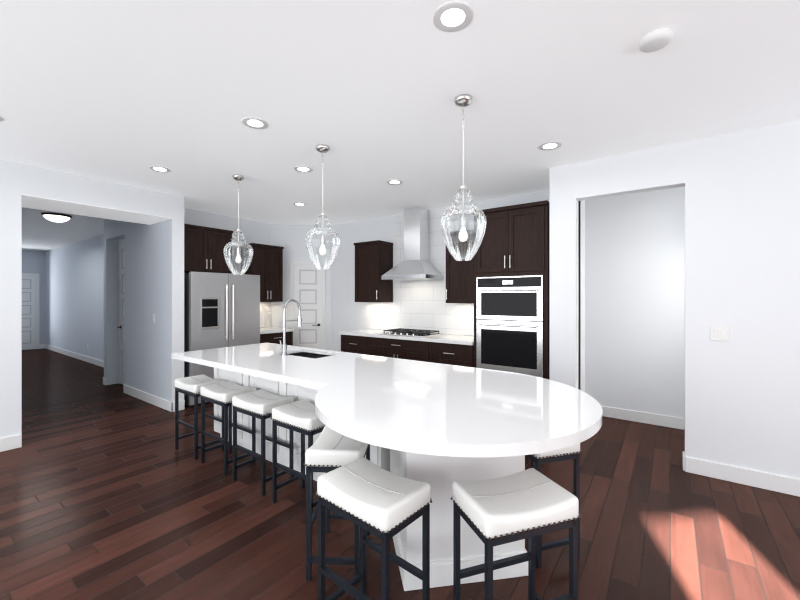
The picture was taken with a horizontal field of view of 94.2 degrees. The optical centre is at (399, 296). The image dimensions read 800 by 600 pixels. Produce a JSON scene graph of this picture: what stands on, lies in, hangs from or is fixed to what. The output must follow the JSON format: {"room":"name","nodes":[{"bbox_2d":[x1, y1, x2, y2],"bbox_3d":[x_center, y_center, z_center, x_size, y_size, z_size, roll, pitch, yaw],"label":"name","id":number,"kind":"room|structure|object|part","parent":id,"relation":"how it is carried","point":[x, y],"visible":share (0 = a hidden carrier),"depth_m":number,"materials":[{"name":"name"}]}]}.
{"room":"kitchen","nodes":[
{"label":"kitchen","id":0,"kind":"room"},
{"bbox_2d":[0,159,21,437],"bbox_3d":[-5.051,0.080,2.286,0.700,2.740,3.760,0,0,36],"label":"wall","id":1,"kind":"structure","parent":0,"point":[10,298],"depth_m":3.54,"materials":[{"name":"white paint"}]},
{"bbox_2d":[22,250,45,343],"bbox_3d":[-10.659,0.080,9.759,0.120,2.740,2.220,0,0,36],"label":"wall","id":2,"kind":"structure","parent":0,"point":[33,262],"depth_m":10.44,"materials":[{"name":"grey paint"}]},
{"bbox_2d":[22,273,38,349],"bbox_3d":[-10.368,0.400,9.993,0.069,2.100,1.000,0,0,36],"label":"door","id":3,"kind":"structure","parent":2,"relation":"in","point":[30,310],"depth_m":10.27,"materials":[{"name":"white wood"}]},
{"bbox_2d":[46,235,103,360],"bbox_3d":[-7.292,0.080,8.610,6.680,2.740,0.120,0,0,36],"label":"wall","id":4,"kind":"structure","parent":0,"point":[74,297],"depth_m":8.75,"materials":[{"name":"grey paint"}]},
{"bbox_2d":[22,164,172,224],"bbox_3d":[-3.550,-1.140,4.353,0.700,0.300,1.350,0,0,36],"label":"wall","id":5,"kind":"structure","parent":0,"point":[51,190],"depth_m":4.12,"materials":[{"name":"white paint"}]},
{"bbox_2d":[104,219,124,384],"bbox_3d":[-4.726,0.080,6.357,0.120,2.740,0.510,0,0,36],"label":"wall","id":6,"kind":"structure","parent":0,"point":[110,311],"depth_m":6.17,"materials":[{"name":"grey paint"}]},
{"bbox_2d":[106,195,183,401],"bbox_3d":[-3.757,0.080,5.530,2.420,2.740,0.310,0,0,36],"label":"wall","id":7,"kind":"structure","parent":0,"point":[154,268],"depth_m":5.01,"materials":[{"name":"grey paint"}]},
{"bbox_2d":[117,240,124,384],"bbox_3d":[-4.416,0.258,6.001,0.790,2.385,0.069,0,0,36],"label":"door","id":8,"kind":"structure","parent":7,"relation":"in","point":[121,312],"depth_m":6.17,"materials":[{"name":"white wood"}]},
{"bbox_2d":[184,208,270,327],"bbox_3d":[-2.829,0.080,5.906,0.120,2.740,1.730,0,0,36],"label":"wall","id":9,"kind":"structure","parent":0,"point":[257,232],"depth_m":6.01,"materials":[{"name":"white paint"}]},
{"bbox_2d":[260,302,270,327],"bbox_3d":[-2.456,0.304,6.305,0.008,0.440,0.625,0,0,36],"label":"backsplash","id":10,"kind":"structure","parent":9,"relation":"attached to","point":[265,314],"depth_m":6.46,"materials":[{"name":"tile"}]},
{"bbox_2d":[271,224,330,349],"bbox_3d":[-1.778,0.080,6.709,1.118,2.740,0.120,0,0,-9],"label":"wall","id":11,"kind":"structure","parent":0,"point":[289,238],"depth_m":6.63,"materials":[{"name":"white paint"}]},
{"bbox_2d":[290,261,324,349],"bbox_3d":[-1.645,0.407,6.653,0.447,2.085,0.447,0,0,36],"label":"pantry door","id":12,"kind":"structure","parent":11,"relation":"in","point":[307,285],"depth_m":6.65,"materials":[{"name":"white wood"}]},
{"bbox_2d":[0,348,799,599],"bbox_3d":[-3.772,1.500,4.038,18.350,0.100,8.700,0,0,36],"label":"floor","id":13,"kind":"structure","parent":0,"point":[109,492],"depth_m":2.39,"materials":[{"name":"brown wood"}]},
{"bbox_2d":[174,375,225,459],"bbox_3d":[-1.903,1.115,3.539,0.428,0.670,0.298,0,0,36],"label":"stool","id":14,"kind":"object","parent":13,"relation":"on","point":[191,386],"visible":0.67,"depth_m":3.48,"materials":[{"name":"white leather"}]},
{"bbox_2d":[184,272,259,406],"bbox_3d":[-2.653,0.560,5.401,0.719,1.780,1.000,0,0,36],"label":"fridge","id":15,"kind":"object","parent":13,"relation":"on","point":[221,310],"visible":0.67,"depth_m":5.09,"materials":[{"name":"silver metal"}]},
{"bbox_2d":[199,381,255,475],"bbox_3d":[-1.498,1.115,3.246,0.428,0.670,0.298,0,0,36],"label":"stool","id":16,"kind":"object","parent":13,"relation":"on","point":[222,394],"visible":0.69,"depth_m":3.22,"materials":[{"name":"white leather"}]},
{"bbox_2d":[184,224,293,345],"bbox_3d":[-2.507,0.233,5.696,0.642,2.435,1.680,0,0,36],"label":"kitchen cabinets","id":17,"kind":"object","parent":13,"relation":"on","point":[203,248],"visible":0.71,"depth_m":5.77,"materials":[{"name":"brown wood"}]},
{"bbox_2d":[231,389,293,495],"bbox_3d":[-1.081,1.115,2.936,0.428,0.670,0.298,0,0,36],"label":"stool","id":18,"kind":"object","parent":13,"relation":"on","point":[261,404],"visible":0.83,"depth_m":2.87,"materials":[{"name":"white leather"}]},
{"bbox_2d":[271,400,324,512],"bbox_3d":[-0.658,1.115,2.616,0.428,0.670,0.298,0,0,36],"label":"stool","id":19,"kind":"object","parent":13,"relation":"on","point":[300,416],"visible":0.71,"depth_m":2.58,"materials":[{"name":"white leather"}]},
{"bbox_2d":[304,425,369,580],"bbox_3d":[-0.332,1.115,2.095,0.298,0.670,0.428,0,0,4],"label":"stool","id":20,"kind":"object","parent":13,"relation":"on","point":[328,450],"visible":0.67,"depth_m":1.90,"materials":[{"name":"white leather"}]},
{"bbox_2d":[177,351,527,590],"bbox_3d":[-0.555,1.010,2.906,3.126,0.878,1.060,0,0,36],"label":"kitchen island","id":21,"kind":"object","parent":13,"relation":"on","point":[408,542],"depth_m":1.89,"materials":[{"name":"white"}]},
{"bbox_2d":[171,343,602,479],"bbox_3d":[-0.544,0.548,2.658,3.514,0.044,1.470,0,0,36],"label":"island countertop","id":22,"kind":"structure","parent":21,"relation":"on","point":[479,423],"depth_m":1.91,"materials":[{"name":"white stone"}]},
{"bbox_2d":[280,299,301,355],"bbox_3d":[-1.003,0.270,3.413,0.096,0.511,0.224,0,0,36],"label":"faucet","id":23,"kind":"object","parent":22,"relation":"on","point":[284,344],"visible":1,"depth_m":3.33,"materials":[{"name":"silver metal"}]},
{"bbox_2d":[341,336,370,354],"bbox_3d":[-0.465,1.010,5.750,0.628,0.880,0.638,0,0,36],"label":"base cabinet","id":24,"kind":"object","parent":13,"relation":"on","point":[351,344],"depth_m":5.48,"materials":[{"name":"brown wood"}]},
{"bbox_2d":[315,457,431,599],"bbox_3d":[-0.116,1.115,1.592,0.428,0.670,0.298,0,0,41],"label":"stool","id":25,"kind":"object","parent":13,"relation":"on","point":[382,504],"visible":1,"depth_m":1.55,"materials":[{"name":"white leather"}]},
{"bbox_2d":[371,336,426,361],"bbox_3d":[0.147,1.010,5.306,1.000,0.880,0.638,0,0,36],"label":"base cabinet","id":26,"kind":"object","parent":13,"relation":"on","point":[416,350],"depth_m":5.01,"materials":[{"name":"brown wood"}]},
{"bbox_2d":[339,329,470,343],"bbox_3d":[0.152,0.550,5.292,2.205,0.040,0.653,0,0,36],"label":"countertop","id":27,"kind":"structure","parent":26,"relation":"on","point":[431,337],"depth_m":5.04,"materials":[{"name":"white stone"}]},
{"bbox_2d":[427,344,470,366],"bbox_3d":[0.776,1.010,4.848,0.673,0.880,0.638,0,0,36],"label":"base cabinet","id":28,"kind":"object","parent":13,"relation":"on","point":[451,354],"depth_m":4.57,"materials":[{"name":"brown wood"}]},
{"bbox_2d":[471,200,549,379],"bbox_3d":[1.387,0.220,4.393,0.840,2.460,0.656,0,0,36],"label":"tall cabinet","id":29,"kind":"object","parent":13,"relation":"on","point":[500,280],"depth_m":4.10,"materials":[{"name":"brown wood"}]},
{"bbox_2d":[450,468,580,599],"bbox_3d":[0.461,1.115,1.519,0.428,0.670,0.298,0,0,-18],"label":"stool","id":30,"kind":"object","parent":13,"relation":"on","point":[530,504],"visible":1,"depth_m":1.45,"materials":[{"name":"white leather"}]},
{"bbox_2d":[525,443,581,567],"bbox_3d":[0.808,1.115,2.219,0.298,0.670,0.428,0,0,-17],"label":"stool","id":31,"kind":"object","parent":13,"relation":"on","point":[538,460],"visible":0.27,"depth_m":2.03,"materials":[{"name":"grey metal"}]},
{"bbox_2d":[0,0,799,250],"bbox_3d":[-3.772,-1.340,4.038,18.350,0.100,8.700,0,0,36],"label":"ceiling","id":32,"kind":"structure","parent":0,"point":[130,92],"depth_m":2.36,"materials":[{"name":"white paint"}]},
{"bbox_2d":[41,212,71,222],"bbox_3d":[-5.393,-1.232,5.847,0.360,0.115,0.360,0,0,36],"label":"light","id":33,"kind":"object","parent":32,"relation":"attached to","point":[56,217],"visible":1,"depth_m":5.76,"materials":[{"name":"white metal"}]},
{"bbox_2d":[149,166,170,172],"bbox_3d":[-2.419,-1.286,3.748,0.188,0.006,0.188,0,0,36],"label":"recessed light","id":34,"kind":"object","parent":32,"relation":"in","point":[159,169],"visible":1,"depth_m":3.75,"materials":[{"name":"white plastic"}]},
{"bbox_2d":[223,175,252,274],"bbox_3d":[-1.724,-0.764,3.972,0.297,1.049,0.291,0,0,36],"label":"pendant light","id":35,"kind":"object","parent":32,"relation":"hanging from","point":[230,245],"visible":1,"depth_m":3.97,"materials":[{"name":"clear glass"}]},
{"bbox_3d":[-1.724,-0.477,3.972,0.297,0.475,0.291,0,0,36],"label":"glass","id":36,"kind":"part","parent":35,"relation":"part of","materials":[{"name":"clear glass"}]},
{"bbox_2d":[241,117,268,128],"bbox_3d":[-1.074,-1.286,2.758,0.188,0.006,0.188,0,0,36],"label":"recessed light","id":37,"kind":"object","parent":32,"relation":"in","point":[254,123],"visible":1,"depth_m":2.75,"materials":[{"name":"white plastic"}]},
{"bbox_2d":[293,202,306,205],"bbox_3d":[-1.391,-1.286,5.163,0.188,0.006,0.188,0,0,36],"label":"recessed light","id":38,"kind":"object","parent":32,"relation":"in","point":[300,204],"visible":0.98,"depth_m":5.17,"materials":[{"name":"white plastic"}]},
{"bbox_2d":[294,166,312,172],"bbox_3d":[-0.973,-1.286,3.748,0.188,0.006,0.188,0,0,36],"label":"recessed light","id":39,"kind":"object","parent":32,"relation":"in","point":[306,169],"visible":0.98,"depth_m":3.75,"materials":[{"name":"white plastic"}]},
{"bbox_2d":[305,145,339,269],"bbox_3d":[-0.665,-0.764,3.202,0.297,1.049,0.291,0,0,36],"label":"pendant light","id":40,"kind":"object","parent":32,"relation":"hanging from","point":[322,149],"visible":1,"depth_m":3.20,"materials":[{"name":"clear glass"}]},
{"bbox_3d":[-0.665,-0.477,3.202,0.297,0.475,0.291,0,0,36],"label":"glass","id":41,"kind":"part","parent":40,"relation":"part of","materials":[{"name":"clear glass"}]},
{"bbox_2d":[386,179,402,184],"bbox_3d":[-0.059,-1.286,4.172,0.188,0.006,0.188,0,0,36],"label":"recessed light","id":42,"kind":"object","parent":32,"relation":"in","point":[394,182],"visible":0.98,"depth_m":4.17,"materials":[{"name":"white plastic"}]},
{"bbox_2d":[433,1,473,31],"bbox_3d":[0.244,-1.286,1.714,0.188,0.006,0.188,0,0,36],"label":"recessed light","id":43,"kind":"object","parent":32,"relation":"in","point":[453,16],"visible":1,"depth_m":1.71,"materials":[{"name":"white plastic"}]},
{"bbox_2d":[440,94,486,260],"bbox_3d":[0.411,-0.764,2.421,0.297,1.049,0.291,0,0,36],"label":"pendant light","id":44,"kind":"object","parent":32,"relation":"hanging from","point":[463,100],"visible":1,"depth_m":2.42,"materials":[{"name":"clear glass"}]},
{"bbox_3d":[0.411,-0.477,2.421,0.297,0.475,0.291,0,0,36],"label":"glass","id":45,"kind":"part","parent":44,"relation":"part of","materials":[{"name":"clear glass"}]},
{"bbox_2d":[538,141,561,150],"bbox_3d":[1.280,-1.286,3.174,0.188,0.006,0.188,0,0,36],"label":"recessed light","id":46,"kind":"object","parent":32,"relation":"in","point":[551,145],"visible":1,"depth_m":3.16,"materials":[{"name":"white plastic"}]},
{"bbox_2d":[639,28,672,52],"bbox_3d":[1.274,-1.272,1.856,0.140,0.036,0.140,0,0,36],"label":"smoke detector","id":47,"kind":"object","parent":32,"relation":"attached to","point":[655,40],"visible":0.98,"depth_m":1.83,"materials":[{"name":"white plastic"}]},
{"bbox_2d":[331,190,580,388],"bbox_3d":[0.448,0.080,5.558,4.090,2.740,0.120,0,0,36],"label":"wall","id":48,"kind":"structure","parent":0,"point":[348,313],"depth_m":6.39,"materials":[{"name":"white paint"}]},
{"bbox_2d":[355,240,392,301],"bbox_3d":[-0.417,-0.387,5.900,0.510,0.935,0.339,0,0,36],"label":"upper cabinet","id":49,"kind":"object","parent":48,"relation":"attached to","point":[373,259],"depth_m":5.75,"materials":[{"name":"brown wood"}]},
{"bbox_2d":[381,206,442,280],"bbox_3d":[0.177,-0.768,5.364,0.750,1.036,0.488,0,0,36],"label":"range hood","id":50,"kind":"object","parent":48,"relation":"attached to","point":[416,264],"visible":1,"depth_m":5.32,"materials":[{"name":"silver metal"}]},
{"bbox_2d":[367,206,473,334],"bbox_3d":[0.341,-0.381,5.553,2.195,1.812,0.008,0,0,36],"label":"backsplash","id":51,"kind":"structure","parent":48,"relation":"attached to","point":[420,304],"depth_m":5.50,"materials":[{"name":"tile"}]},
{"bbox_2d":[446,230,470,302],"bbox_3d":[0.920,-0.387,4.928,0.535,0.935,0.339,0,0,36],"label":"upper cabinet","id":52,"kind":"object","parent":48,"relation":"attached to","point":[458,273],"depth_m":4.85,"materials":[{"name":"brown wood"}]},
{"bbox_2d":[578,200,584,391],"bbox_3d":[1.977,0.080,4.287,0.120,2.740,1.220,0,0,36],"label":"wall","id":53,"kind":"structure","parent":0,"point":[581,293],"depth_m":4.46,"materials":[{"name":"white paint"}]},
{"bbox_2d":[585,186,684,417],"bbox_3d":[4.113,0.080,3.415,4.360,2.740,0.120,0,0,36],"label":"wall","id":54,"kind":"structure","parent":0,"point":[634,301],"depth_m":4.33,"materials":[{"name":"white paint"}]},
{"bbox_2d":[550,120,799,478],"bbox_3d":[3.347,0.080,2.463,4.480,2.740,0.120,0,0,36],"label":"wall","id":55,"kind":"structure","parent":0,"point":[742,270],"depth_m":2.93,"materials":[{"name":"white paint"}]},
{"bbox_2d":[0,344,799,496],"bbox_3d":[-3.746,1.387,4.032,17.800,0.125,8.120,0,0,36],"label":"baseboard","id":56,"kind":"structure","parent":55,"relation":"attached to","point":[767,481],"depth_m":3.51,"materials":[{"name":"white wood"}]},
{"bbox_2d":[710,326,729,340],"bbox_3d":[2.548,0.290,2.962,0.116,0.116,0.008,0,0,36],"label":"switch plate","id":57,"kind":"object","parent":55,"relation":"attached to","point":[719,333],"visible":1,"depth_m":2.96,"materials":[{"name":"white plastic"}]}
]}

